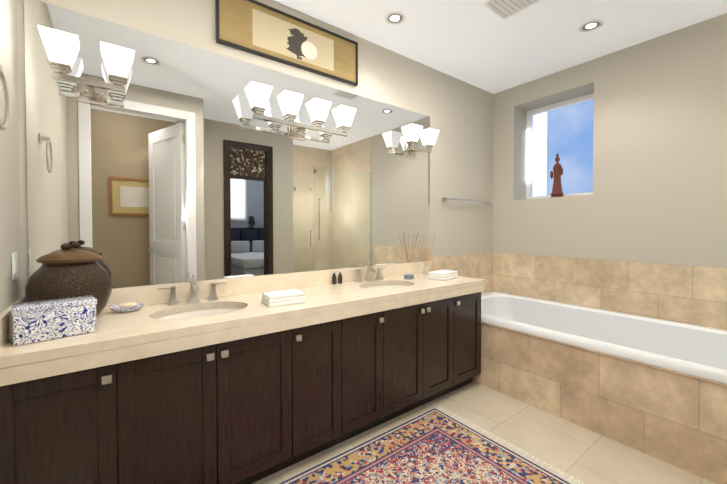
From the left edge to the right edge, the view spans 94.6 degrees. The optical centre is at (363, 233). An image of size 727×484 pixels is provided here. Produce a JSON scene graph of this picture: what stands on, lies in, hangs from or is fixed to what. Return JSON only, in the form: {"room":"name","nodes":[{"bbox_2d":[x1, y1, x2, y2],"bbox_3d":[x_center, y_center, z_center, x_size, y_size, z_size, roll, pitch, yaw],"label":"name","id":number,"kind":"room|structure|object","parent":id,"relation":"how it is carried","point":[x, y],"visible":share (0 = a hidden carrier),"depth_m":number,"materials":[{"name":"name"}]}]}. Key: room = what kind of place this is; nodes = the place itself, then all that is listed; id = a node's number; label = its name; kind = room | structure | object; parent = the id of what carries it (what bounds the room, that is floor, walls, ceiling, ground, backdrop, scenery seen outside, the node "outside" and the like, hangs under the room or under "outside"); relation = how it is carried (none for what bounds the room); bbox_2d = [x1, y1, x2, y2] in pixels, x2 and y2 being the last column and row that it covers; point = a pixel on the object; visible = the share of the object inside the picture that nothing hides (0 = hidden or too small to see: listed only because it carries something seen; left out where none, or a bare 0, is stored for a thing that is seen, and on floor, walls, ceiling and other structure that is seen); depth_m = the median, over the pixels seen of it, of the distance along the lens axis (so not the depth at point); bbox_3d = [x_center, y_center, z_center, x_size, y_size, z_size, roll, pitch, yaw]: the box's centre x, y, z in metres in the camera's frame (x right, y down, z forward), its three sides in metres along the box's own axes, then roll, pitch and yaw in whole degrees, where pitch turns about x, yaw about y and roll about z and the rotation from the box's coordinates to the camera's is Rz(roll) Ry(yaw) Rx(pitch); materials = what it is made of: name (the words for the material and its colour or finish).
{"room":"bathroom","nodes":[
{"label":"bathroom","id":0,"kind":"room"},
{"bbox_2d":[0,0,21,313],"bbox_3d":[-0.586,-0.113,0.091,0.150,2.890,3.600,-1,1,-37],"label":"wall","id":1,"kind":"structure","parent":0,"point":[10,244],"depth_m":1.42,"materials":[{"name":"paint"}]},
{"bbox_2d":[0,64,9,129],"bbox_3d":[-1.240,-0.465,1.119,0.049,0.231,0.202,-1,1,-37],"label":"towel ring","id":2,"kind":"object","parent":1,"relation":"attached to","point":[4,126],"visible":1,"depth_m":1.19,"materials":[{"name":"silver metal"}]},
{"bbox_2d":[11,252,17,279],"bbox_3d":[-1.508,0.141,1.451,0.009,0.115,0.075,-1,1,-37],"label":"switch plate","id":3,"kind":"object","parent":1,"relation":"attached to","point":[14,268],"visible":0.98,"depth_m":1.44,"materials":[{"name":"white plastic"}]},
{"bbox_2d":[16,0,493,312],"bbox_3d":[0.002,-0.160,2.879,4.450,2.890,0.158,-1,1,-37],"label":"wall","id":4,"kind":"structure","parent":0,"point":[176,162],"depth_m":2.10,"materials":[{"name":"beige paint"}]},
{"bbox_2d":[37,25,134,106],"bbox_3d":[-1.333,-0.783,1.638,0.351,0.247,0.194,-1,1,-37],"label":"sconce","id":5,"kind":"object","parent":4,"relation":"attached to","point":[62,49],"visible":1,"depth_m":1.61,"materials":[{"name":"white glass"}]},
{"bbox_2d":[215,0,357,85],"bbox_3d":[-0.480,-1.357,2.385,1.070,0.340,0.027,-1,1,-37],"label":"framed artwork","id":6,"kind":"object","parent":4,"relation":"attached to","point":[254,27],"visible":0.88,"depth_m":2.33,"materials":[{"name":"black"}]},
{"bbox_2d":[244,81,355,140],"bbox_3d":[-0.422,-0.795,2.326,0.781,0.247,0.194,-1,1,-37],"label":"sconce","id":7,"kind":"object","parent":4,"relation":"attached to","point":[258,96],"visible":1,"depth_m":2.26,"materials":[{"name":"white glass"}]},
{"bbox_2d":[401,124,438,159],"bbox_3d":[0.489,-0.806,3.014,0.351,0.247,0.194,-1,1,-37],"label":"sconce","id":8,"kind":"object","parent":4,"relation":"attached to","point":[412,133],"visible":1,"depth_m":2.99,"materials":[{"name":"white glass"}]},
{"bbox_2d":[443,197,492,203],"bbox_3d":[1.135,-0.347,3.583,0.790,0.040,0.069,-1,1,-37],"label":"towel rail","id":9,"kind":"object","parent":4,"relation":"attached to","point":[445,199],"visible":0.98,"depth_m":3.48,"materials":[{"name":"silver metal"}]},
{"bbox_2d":[430,253,493,293],"bbox_3d":[1.073,0.752,3.608,1.050,1.040,0.012,-1,1,-37],"label":"wainscot tile","id":10,"kind":"structure","parent":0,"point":[480,266],"depth_m":3.68,"materials":[{"name":"beige tile"}]},
{"bbox_2d":[252,381,715,483],"bbox_3d":[2.163,1.375,0.500,5.300,0.100,6.900,-1,1,-37],"label":"floor","id":11,"kind":"structure","parent":0,"point":[582,454],"depth_m":2.07,"materials":[{"name":"tile"}]},
{"bbox_2d":[0,261,483,483],"bbox_3d":[-0.296,0.767,2.196,2.828,1.060,0.610,-1,1,-37],"label":"bathroom vanity","id":12,"kind":"object","parent":11,"relation":"on","point":[233,381],"visible":0.98,"depth_m":1.66,"materials":[{"name":"brown wood"}]},
{"bbox_2d":[11,295,96,345],"bbox_3d":[-1.233,0.341,1.345,0.126,0.137,0.246,1,1,44],"label":"box","id":13,"kind":"object","parent":12,"relation":"on","point":[38,321],"visible":1,"depth_m":1.30,"materials":[{"name":"ceramic"}]},
{"bbox_2d":[25,242,111,316],"bbox_3d":[-1.351,0.224,1.549,0.300,0.364,0.300,-1,1,-37],"label":"ginger jar","id":14,"kind":"object","parent":12,"relation":"on","point":[65,272],"visible":0.81,"depth_m":1.46,"materials":[{"name":"brown ceramic"}]},
{"bbox_2d":[109,302,145,311],"bbox_3d":[-1.224,0.380,1.741,0.156,0.045,0.116,-1,1,-37],"label":"soap dish","id":15,"kind":"object","parent":12,"relation":"on","point":[127,306],"visible":1,"depth_m":1.72,"materials":[{"name":"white ceramic"}]},
{"bbox_2d":[261,289,305,306],"bbox_3d":[-0.462,0.369,1.934,0.215,0.060,0.150,-1,1,-33],"label":"folded towel","id":16,"kind":"object","parent":12,"relation":"on","point":[281,297],"visible":1,"depth_m":1.88,"materials":[{"name":"white fabric"}]},
{"bbox_2d":[332,273,338,283],"bbox_3d":[-0.224,0.346,2.565,0.033,0.085,0.033,1,1,38],"label":"bottle","id":17,"kind":"object","parent":12,"relation":"on","point":[334,276],"depth_m":2.55,"materials":[{"name":"grey"}]},
{"bbox_2d":[339,272,341,283],"bbox_3d":[-0.181,0.346,2.598,0.033,0.085,0.033,1,1,38],"label":"bottle","id":18,"kind":"object","parent":12,"relation":"on","point":[339,278],"depth_m":2.58,"materials":[{"name":"grey"}]},
{"bbox_2d":[404,274,413,278],"bbox_3d":[0.387,0.367,2.852,0.084,0.034,0.084,-1,1,-37],"label":"tin","id":19,"kind":"object","parent":12,"relation":"on","point":[408,276],"visible":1,"depth_m":2.82,"materials":[{"name":"blue metal"}]},
{"bbox_2d":[414,233,435,274],"bbox_3d":[0.585,0.190,3.079,0.202,0.381,0.172,-1,1,-37],"label":"reed diffuser","id":20,"kind":"object","parent":12,"relation":"on","point":[426,269],"visible":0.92,"depth_m":3.07,"materials":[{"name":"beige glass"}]},
{"bbox_2d":[428,270,457,280],"bbox_3d":[0.681,0.354,2.860,0.160,0.060,0.240,1,1,43],"label":"folded towel","id":21,"kind":"object","parent":12,"relation":"on","point":[443,275],"visible":1,"depth_m":2.79,"materials":[{"name":"white fabric"}]},
{"bbox_2d":[279,406,583,483],"bbox_3d":[0.119,1.305,1.355,2.120,0.010,1.271,-1,1,-37],"label":"rug","id":22,"kind":"object","parent":11,"relation":"on","point":[434,446],"visible":1,"depth_m":1.90,"materials":[{"name":"multicoloured fabric"}]},
{"bbox_2d":[472,291,726,483],"bbox_3d":[1.748,0.974,2.732,1.073,0.626,2.198,-1,1,-37],"label":"bathtub","id":23,"kind":"object","parent":11,"relation":"on","point":[655,388],"visible":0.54,"depth_m":2.27,"materials":[{"name":"beige tile"}]},
{"bbox_2d":[274,0,726,93],"bbox_3d":[1.150,-1.630,1.376,4.800,0.100,4.200,-1,1,-37],"label":"ceiling","id":24,"kind":"structure","parent":0,"point":[478,44],"depth_m":2.63,"materials":[{"name":"paint"}]},
{"bbox_2d":[385,11,405,24],"bbox_3d":[0.234,-1.597,2.490,0.156,0.004,0.156,-1,1,-37],"label":"recessed light","id":25,"kind":"object","parent":24,"relation":"in","point":[395,18],"visible":1,"depth_m":2.49,"materials":[{"name":"white"}]},
{"bbox_2d":[483,0,539,18],"bbox_3d":[1.021,-1.587,2.295,0.280,0.016,0.280,-1,1,-37],"label":"ceiling vent","id":26,"kind":"object","parent":24,"relation":"in","point":[504,9],"visible":1,"depth_m":2.33,"materials":[{"name":"white metal"}]},
{"bbox_2d":[579,20,602,31],"bbox_3d":[1.754,-1.598,2.585,0.156,0.004,0.156,-1,1,-37],"label":"recessed light","id":27,"kind":"object","parent":24,"relation":"in","point":[591,25],"visible":1,"depth_m":2.58,"materials":[{"name":"white metal"}]},
{"bbox_2d":[493,13,726,267],"bbox_3d":[2.787,-0.155,2.544,0.350,2.890,3.750,-1,1,-37],"label":"wall","id":28,"kind":"structure","parent":0,"point":[659,195],"depth_m":2.85,"materials":[{"name":"paint"}]},
{"bbox_2d":[550,154,563,197],"bbox_3d":[2.030,-0.601,3.513,0.132,0.466,0.132,-1,1,-37],"label":"statue","id":29,"kind":"object","parent":28,"relation":"on","point":[557,191],"visible":0.96,"depth_m":3.49,"materials":[{"name":"brown wood"}]},
{"bbox_2d":[526,93,593,198],"bbox_3d":[2.143,-0.888,3.600,0.050,1.040,0.770,-1,1,-37],"label":"window","id":30,"kind":"structure","parent":28,"relation":"in","point":[529,152],"depth_m":3.85,"materials":[{"name":"white"}]},
{"bbox_2d":[494,253,726,329],"bbox_3d":[2.180,0.762,3.063,0.012,1.040,2.215,-1,1,-37],"label":"wainscot tile","id":31,"kind":"structure","parent":28,"relation":"attached to","point":[692,295],"depth_m":2.93,"materials":[{"name":"beige tile"}]},
{"label":"outside","id":32,"kind":"structure","parent":0,"visible":0},
{"bbox_2d":[546,99,593,194],"bbox_3d":[4.675,-2.263,5.659,0.001,9.000,11.000,-1,1,-37],"label":"sky","id":33,"kind":"structure","parent":32,"point":[570,128],"depth_m":6.50,"materials":[{"name":"blue"}]},
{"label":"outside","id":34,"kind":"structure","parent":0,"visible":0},
{"bbox_2d":[533,112,546,195],"bbox_3d":[2.295,-2.264,5.740,0.100,9.000,1.600,-1,1,-37],"label":"building","id":35,"kind":"structure","parent":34,"point":[540,154],"depth_m":5.14,"materials":[{"name":"white"}]}
]}

